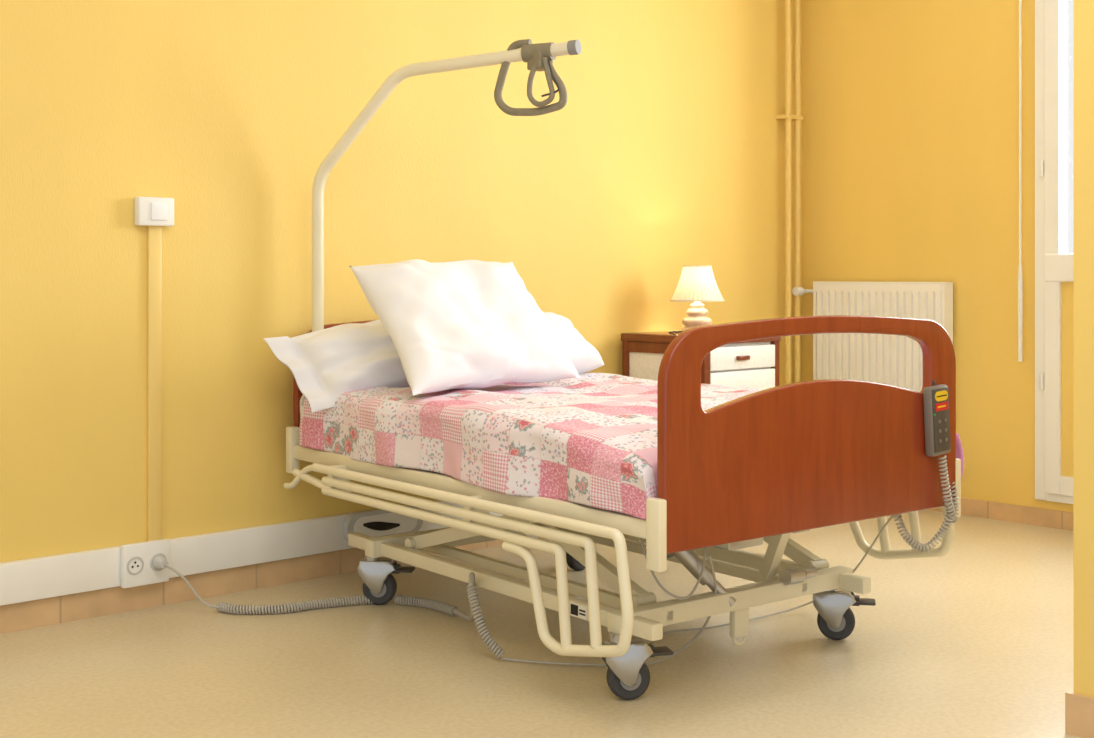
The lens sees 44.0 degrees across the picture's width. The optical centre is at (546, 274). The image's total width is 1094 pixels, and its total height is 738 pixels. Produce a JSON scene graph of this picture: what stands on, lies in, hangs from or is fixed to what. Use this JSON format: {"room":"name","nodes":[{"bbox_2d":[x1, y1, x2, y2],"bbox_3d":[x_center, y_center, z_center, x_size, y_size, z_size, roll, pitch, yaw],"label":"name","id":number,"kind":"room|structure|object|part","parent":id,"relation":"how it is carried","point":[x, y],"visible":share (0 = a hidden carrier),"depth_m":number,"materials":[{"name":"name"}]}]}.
{"room":"care facility","nodes":[
{"label":"care facility","id":0,"kind":"room"},
{"bbox_2d":[0,0,801,562],"bbox_3d":[-1.471,-0.375,3.712,7.250,2.650,0.200,0,0,-43],"label":"wall","id":1,"kind":"structure","parent":0,"point":[664,154],"depth_m":4.19,"materials":[{"name":"paint"}]},
{"bbox_2d":[121,539,168,587],"bbox_3d":[-1.135,0.815,3.827,0.140,0.120,0.024,0,0,-43],"label":"wall outlet","id":2,"kind":"object","parent":1,"relation":"attached to","point":[137,569],"visible":0.96,"depth_m":3.81,"materials":[{"name":"white paint"}]},
{"bbox_2d":[134,197,173,226],"bbox_3d":[-1.121,-0.181,3.870,0.110,0.082,0.041,0,0,-43],"label":"light switch","id":3,"kind":"object","parent":1,"relation":"attached to","point":[148,211],"visible":1,"depth_m":3.85,"materials":[{"name":"white paint"}]},
{"bbox_2d":[147,226,161,540],"bbox_3d":[-1.126,0.310,3.883,0.040,0.905,0.014,0,0,-43],"label":"cable conduit","id":4,"kind":"object","parent":1,"relation":"attached to","point":[154,233],"visible":0.89,"depth_m":3.87,"materials":[{"name":"yellow paint"}]},
{"bbox_2d":[0,500,502,605],"bbox_3d":[-1.928,0.818,3.137,5.800,0.109,0.030,0,0,-43],"label":"trim","id":5,"kind":"structure","parent":1,"relation":"attached to","point":[31,579],"depth_m":3.94,"materials":[{"name":"beige plastic"}]},
{"bbox_2d":[0,537,541,633],"bbox_3d":[-1.473,0.913,3.566,7.050,0.074,0.012,0,0,-43],"label":"baseboard","id":6,"kind":"structure","parent":1,"relation":"attached to","point":[102,602],"depth_m":3.93,"materials":[{"name":"ceramic"}]},
{"bbox_2d":[776,0,802,383],"bbox_3d":[1.046,-0.375,5.842,0.110,2.650,0.064,0,0,-43],"label":"pipe","id":7,"kind":"object","parent":1,"relation":"attached to","point":[787,116],"visible":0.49,"depth_m":5.80,"materials":[{"name":"yellow metal"}]},
{"bbox_2d":[0,509,1080,737],"bbox_3d":[0.364,1.000,1.711,7.250,0.100,5.630,0,0,-43],"label":"floor","id":8,"kind":"structure","parent":0,"point":[973,640],"depth_m":3.31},
{"bbox_2d":[152,515,893,666],"bbox_3d":[-0.103,0.769,3.526,2.076,0.361,0.716,0,0,5],"label":"power cable","id":9,"kind":"object","parent":8,"relation":"on","point":[159,562],"visible":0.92,"depth_m":3.77,"materials":[{"name":"grey plastic"}]},
{"bbox_3d":[-0.991,0.877,3.807,0.176,0.129,0.020,0,0,1],"label":"cord","id":10,"kind":"part","parent":9,"relation":"part of","materials":[{"name":"grey plastic"}]},
{"bbox_3d":[-0.690,0.935,3.836,0.483,0.028,0.083,0,0,-12],"label":"coiled cord","id":11,"kind":"part","parent":9,"relation":"part of","materials":[{"name":"grey plastic"}]},
{"bbox_3d":[-0.337,0.935,3.845,0.232,0.028,0.048,0,0,37],"label":"coiled cord","id":12,"kind":"part","parent":9,"relation":"part of","materials":[{"name":"grey plastic"}]},
{"bbox_3d":[-0.205,0.850,3.585,0.050,0.192,0.386,0,0,-10],"label":"cord","id":13,"kind":"part","parent":9,"relation":"part of","materials":[{"name":"grey plastic"}]},
{"bbox_3d":[-0.157,0.858,3.357,0.118,0.174,0.041,0,0,39],"label":"coiled cord","id":14,"kind":"part","parent":9,"relation":"part of","materials":[{"name":"grey plastic"}]},
{"bbox_3d":[0.160,0.798,3.301,0.526,0.301,0.146,0,0,21],"label":"cord","id":15,"kind":"part","parent":9,"relation":"part of","materials":[{"name":"grey plastic"}]},
{"bbox_3d":[0.302,0.671,3.170,0.184,0.164,0.069,0,0,-16],"label":"cord","id":16,"kind":"part","parent":9,"relation":"part of","materials":[{"name":"grey plastic"}]},
{"bbox_3d":[0.513,0.768,3.562,0.794,0.360,0.324,0,0,-20],"label":"cord","id":17,"kind":"part","parent":9,"relation":"part of","materials":[{"name":"grey plastic"}]},
{"bbox_2d":[284,39,960,699],"bbox_3d":[0.118,0.137,3.780,1.142,1.627,1.693,0,0,-38],"label":"hospital bed","id":18,"kind":"object","parent":8,"relation":"on","point":[768,465],"depth_m":3.19,"materials":[{"name":"brown wood"}]},
{"bbox_3d":[-0.771,0.530,4.105,0.030,0.140,0.040,0,0,-38],"label":"corner post","id":19,"kind":"part","parent":18,"relation":"part of","materials":[{"name":"beige metal"}]},
{"bbox_3d":[-0.391,0.344,4.439,0.965,0.412,0.028,0,0,-38],"label":"headboard","id":20,"kind":"part","parent":18,"relation":"part of","materials":[{"name":"brown wood"}]},
{"bbox_2d":[342,505,422,539],"bbox_3d":[-0.527,0.804,4.377,0.300,0.094,0.037,0,0,-43],"label":"frame","id":21,"kind":"object","parent":18,"relation":"attached to","point":[375,522],"visible":0.86,"depth_m":4.35,"materials":[{"name":"white paint"}]},
{"bbox_3d":[-0.278,0.686,3.424,0.079,0.307,1.531,0,0,-38],"label":"guard rail","id":22,"kind":"part","parent":18,"relation":"part of","materials":[{"name":"beige metal"}]},
{"bbox_3d":[0.124,0.551,3.777,1.024,0.078,1.615,0,0,-38],"label":"deck frame","id":23,"kind":"part","parent":18,"relation":"part of","materials":[{"name":"beige metal"}]},
{"bbox_3d":[-0.167,0.667,3.580,0.060,0.220,0.692,0,0,-38],"label":"lift arm","id":24,"kind":"part","parent":18,"relation":"part of","materials":[{"name":"beige metal"}]},
{"bbox_3d":[-0.045,-0.566,3.888,0.231,0.222,0.068,0,0,33],"label":"grab handle","id":25,"kind":"part","parent":18,"relation":"part of","materials":[{"name":"grey plastic"}]},
{"bbox_3d":[0.011,-0.558,3.830,0.053,0.109,0.021,0,0,26],"label":"cord","id":26,"kind":"part","parent":18,"relation":"part of","materials":[{"name":"fabric"}]},
{"bbox_3d":[0.060,0.667,3.370,0.060,0.219,0.562,0,0,-38],"label":"lift arm","id":27,"kind":"part","parent":18,"relation":"part of","materials":[{"name":"beige metal"}]},
{"bbox_3d":[0.115,0.783,3.723,0.800,0.050,1.340,0,0,-38],"label":"frame","id":28,"kind":"part","parent":18,"relation":"part of","materials":[{"name":"beige metal"}]},
{"bbox_3d":[0.228,0.540,2.816,0.024,0.150,0.042,0,0,-38],"label":"corner post","id":29,"kind":"part","parent":18,"relation":"part of","materials":[{"name":"beige metal"}]},
{"bbox_3d":[0.347,0.685,3.225,0.211,0.218,0.042,0,0,-7],"label":"lift motor","id":30,"kind":"part","parent":18,"relation":"part of","materials":[{"name":"metal"}]},
{"bbox_3d":[0.542,0.667,3.745,0.060,0.219,0.562,0,0,-38],"label":"lift arm","id":31,"kind":"part","parent":18,"relation":"part of","materials":[{"name":"beige metal"}]},
{"bbox_3d":[0.632,0.337,3.124,1.000,0.486,0.028,0,0,-38],"label":"footboard","id":32,"kind":"part","parent":18,"relation":"part of","materials":[{"name":"brown wood"}]},
{"bbox_3d":[0.561,0.651,4.077,0.079,0.237,1.531,0,0,-38],"label":"guard rail","id":33,"kind":"part","parent":18,"relation":"part of","materials":[{"name":"beige metal"}]},
{"bbox_2d":[893,380,958,551],"bbox_3d":[0.950,0.472,3.377,0.184,0.438,0.100,0,0,-38],"label":"remote","id":34,"kind":"object","parent":18,"relation":"hanging from","point":[935,397],"visible":0.92,"depth_m":3.34,"materials":[{"name":"grey plastic"}]},
{"bbox_3d":[0.935,0.630,3.368,0.167,0.121,0.029,0,0,-10],"label":"coiled cord","id":35,"kind":"part","parent":34,"relation":"part of","materials":[{"name":"grey plastic"}]},
{"bbox_3d":[0.972,0.324,3.333,0.051,0.022,0.003,0,0,-38],"label":"label plate","id":36,"kind":"part","parent":34,"relation":"part of","materials":[{"name":"red plastic"}]},
{"bbox_3d":[0.970,0.297,3.332,0.050,0.026,0.002,0,0,-38],"label":"label plate","id":37,"kind":"part","parent":34,"relation":"part of","materials":[{"name":"yellow plastic"}]},
{"bbox_3d":[0.972,0.357,3.337,0.074,0.160,0.004,0,0,-38],"label":"plate","id":38,"kind":"part","parent":34,"relation":"part of","materials":[{"name":"grey plastic"}]},
{"bbox_3d":[1.006,0.534,3.390,0.049,0.175,0.102,0,0,19],"label":"coiled cord","id":39,"kind":"part","parent":34,"relation":"part of","materials":[{"name":"grey plastic"}]},
{"bbox_3d":[1.028,0.540,3.439,0.024,0.150,0.042,0,0,-38],"label":"corner post","id":40,"kind":"part","parent":18,"relation":"part of","materials":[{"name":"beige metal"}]},
{"bbox_2d":[956,433,963,479],"bbox_3d":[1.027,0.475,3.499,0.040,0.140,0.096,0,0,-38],"label":"blanket","id":41,"kind":"object","parent":18,"relation":"hanging from","point":[959,450],"visible":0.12,"depth_m":3.47,"materials":[{"name":"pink fabric"}]},
{"bbox_3d":[0.114,0.449,3.789,0.970,0.125,1.575,0,0,-38],"label":"mattress","id":42,"kind":"object","parent":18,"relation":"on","visible":0},
{"bbox_2d":[264,319,409,412],"bbox_3d":[-0.499,0.255,4.081,0.684,0.281,0.360,0,0,-33],"label":"pillow","id":43,"kind":"object","parent":42,"relation":"on","point":[326,364],"visible":0.62,"depth_m":3.95,"materials":[{"name":"white fabric"}]},
{"bbox_2d":[299,372,764,519],"bbox_3d":[0.152,0.418,3.745,1.064,0.204,1.532,0,0,-38],"label":"quilt","id":44,"kind":"object","parent":42,"relation":"on","point":[591,439],"visible":0.56,"depth_m":3.36,"materials":[{"name":"fabric"}]},
{"bbox_2d":[349,259,581,395],"bbox_3d":[-0.214,0.140,3.934,0.670,0.372,0.408,0,0,-38],"label":"pillow","id":45,"kind":"object","parent":44,"relation":"on","point":[463,324],"visible":1,"depth_m":3.84,"materials":[{"name":"white fabric"}]},
{"bbox_2d":[542,311,603,373],"bbox_3d":[-0.037,0.221,4.420,0.455,0.251,0.334,0,0,-38],"label":"pillow","id":46,"kind":"object","parent":44,"relation":"on","point":[584,357],"visible":0.22,"depth_m":4.39,"materials":[{"name":"white fabric"}]},
{"bbox_2d":[621,331,780,388],"bbox_3d":[0.587,0.585,5.123,0.440,0.730,0.433,0,0,-43],"label":"nightstand","id":47,"kind":"object","parent":8,"relation":"on","point":[752,363],"visible":0.28,"depth_m":5.02,"materials":[{"name":"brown wood"}]},
{"bbox_2d":[669,265,723,334],"bbox_3d":[0.526,0.242,5.121,0.338,0.556,0.210,0,0,-43],"label":"table lamp","id":48,"kind":"object","parent":47,"relation":"on","point":[697,284],"visible":0.81,"depth_m":5.11,"materials":[{"name":"ceramic"}]},
{"bbox_3d":[0.475,0.366,5.046,0.052,0.309,0.224,0,0,13],"label":"cord","id":49,"kind":"part","parent":48,"relation":"part of","materials":[{"name":"black plastic"}]},
{"bbox_3d":[0.573,0.032,5.167,0.206,0.136,0.206,0,0,-43],"label":"lamp shade","id":50,"kind":"part","parent":48,"relation":"part of","materials":[{"name":"fabric"}]},
{"bbox_3d":[0.716,0.421,4.982,0.370,0.138,0.024,0,0,-43],"label":"drawer","id":51,"kind":"part","parent":47,"relation":"part of","materials":[{"name":"laminate"}]},
{"bbox_3d":[0.716,0.303,4.982,0.370,0.083,0.024,0,0,-43],"label":"drawer","id":52,"kind":"part","parent":47,"relation":"part of","materials":[{"name":"laminate"}]},
{"bbox_3d":[0.719,0.303,4.960,0.065,0.016,0.015,0,0,-43],"label":"handle","id":53,"kind":"part","parent":47,"relation":"part of","materials":[{"name":"brown wood"}]},
{"bbox_2d":[802,0,1072,511],"bbox_3d":[3.029,-0.375,4.020,0.200,2.650,5.430,0,0,-43],"label":"wall","id":54,"kind":"structure","parent":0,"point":[910,108],"depth_m":5.43,"materials":[{"name":"paint"}]},
{"bbox_2d":[792,281,952,391],"bbox_3d":[1.337,0.389,5.612,0.116,0.722,0.706,0,0,-43],"label":"radiator","id":55,"kind":"object","parent":54,"relation":"attached to","point":[893,360],"visible":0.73,"depth_m":5.58,"materials":[{"name":"metal"}]},
{"bbox_2d":[813,281,952,283],"bbox_3d":[1.379,0.032,5.601,0.068,0.007,0.632,0,0,-43],"label":"grille","id":56,"kind":"object","parent":55,"relation":"attached to","point":[819,282],"depth_m":5.56,"materials":[{"name":"metal"}]},
{"bbox_2d":[926,497,1072,530],"bbox_3d":[2.955,0.917,3.944,0.012,0.066,5.418,0,0,-43],"label":"baseboard","id":57,"kind":"structure","parent":54,"relation":"attached to","point":[1050,518],"depth_m":5.19,"materials":[{"name":"ceramic"}]},
{"bbox_2d":[1018,0,1022,361],"bbox_3d":[1.811,-0.630,5.169,0.042,1.920,0.024,0,0,-43],"label":"blind crank","id":58,"kind":"object","parent":54,"relation":"attached to","point":[1020,278],"visible":1,"depth_m":5.16,"materials":[{"name":"beige plastic"}]},
{"bbox_3d":[1.805,0.145,5.163,0.017,0.370,0.018,0,0,-43],"label":"crank rod","id":59,"kind":"part","parent":58,"relation":"part of","materials":[{"name":"paint"}]},
{"bbox_3d":[1.805,-0.805,5.163,0.010,1.530,0.010,0,0,-43],"label":"cord","id":60,"kind":"part","parent":58,"relation":"part of","materials":[{"name":"beige plastic"}]},
{"bbox_2d":[1035,0,1072,503],"bbox_3d":[2.286,-0.275,4.697,0.101,2.250,1.233,0,0,-43],"label":"window","id":61,"kind":"structure","parent":54,"relation":"attached to","point":[1053,264],"depth_m":5.07,"materials":[{"name":"paint"}]},
{"bbox_2d":[1073,0,1093,696],"bbox_3d":[2.200,-0.375,1.699,0.140,2.650,3.130,0,0,-43],"label":"wall partition","id":62,"kind":"structure","parent":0,"point":[1083,10],"depth_m":2.79,"materials":[{"name":"paint"}]},
{"bbox_2d":[1065,689,1093,737],"bbox_3d":[2.192,0.907,1.700,0.152,0.085,3.142,0,0,-43],"label":"baseboard","id":63,"kind":"structure","parent":62,"relation":"attached to","point":[1079,708],"depth_m":2.78,"materials":[{"name":"ceramic"}]}
]}

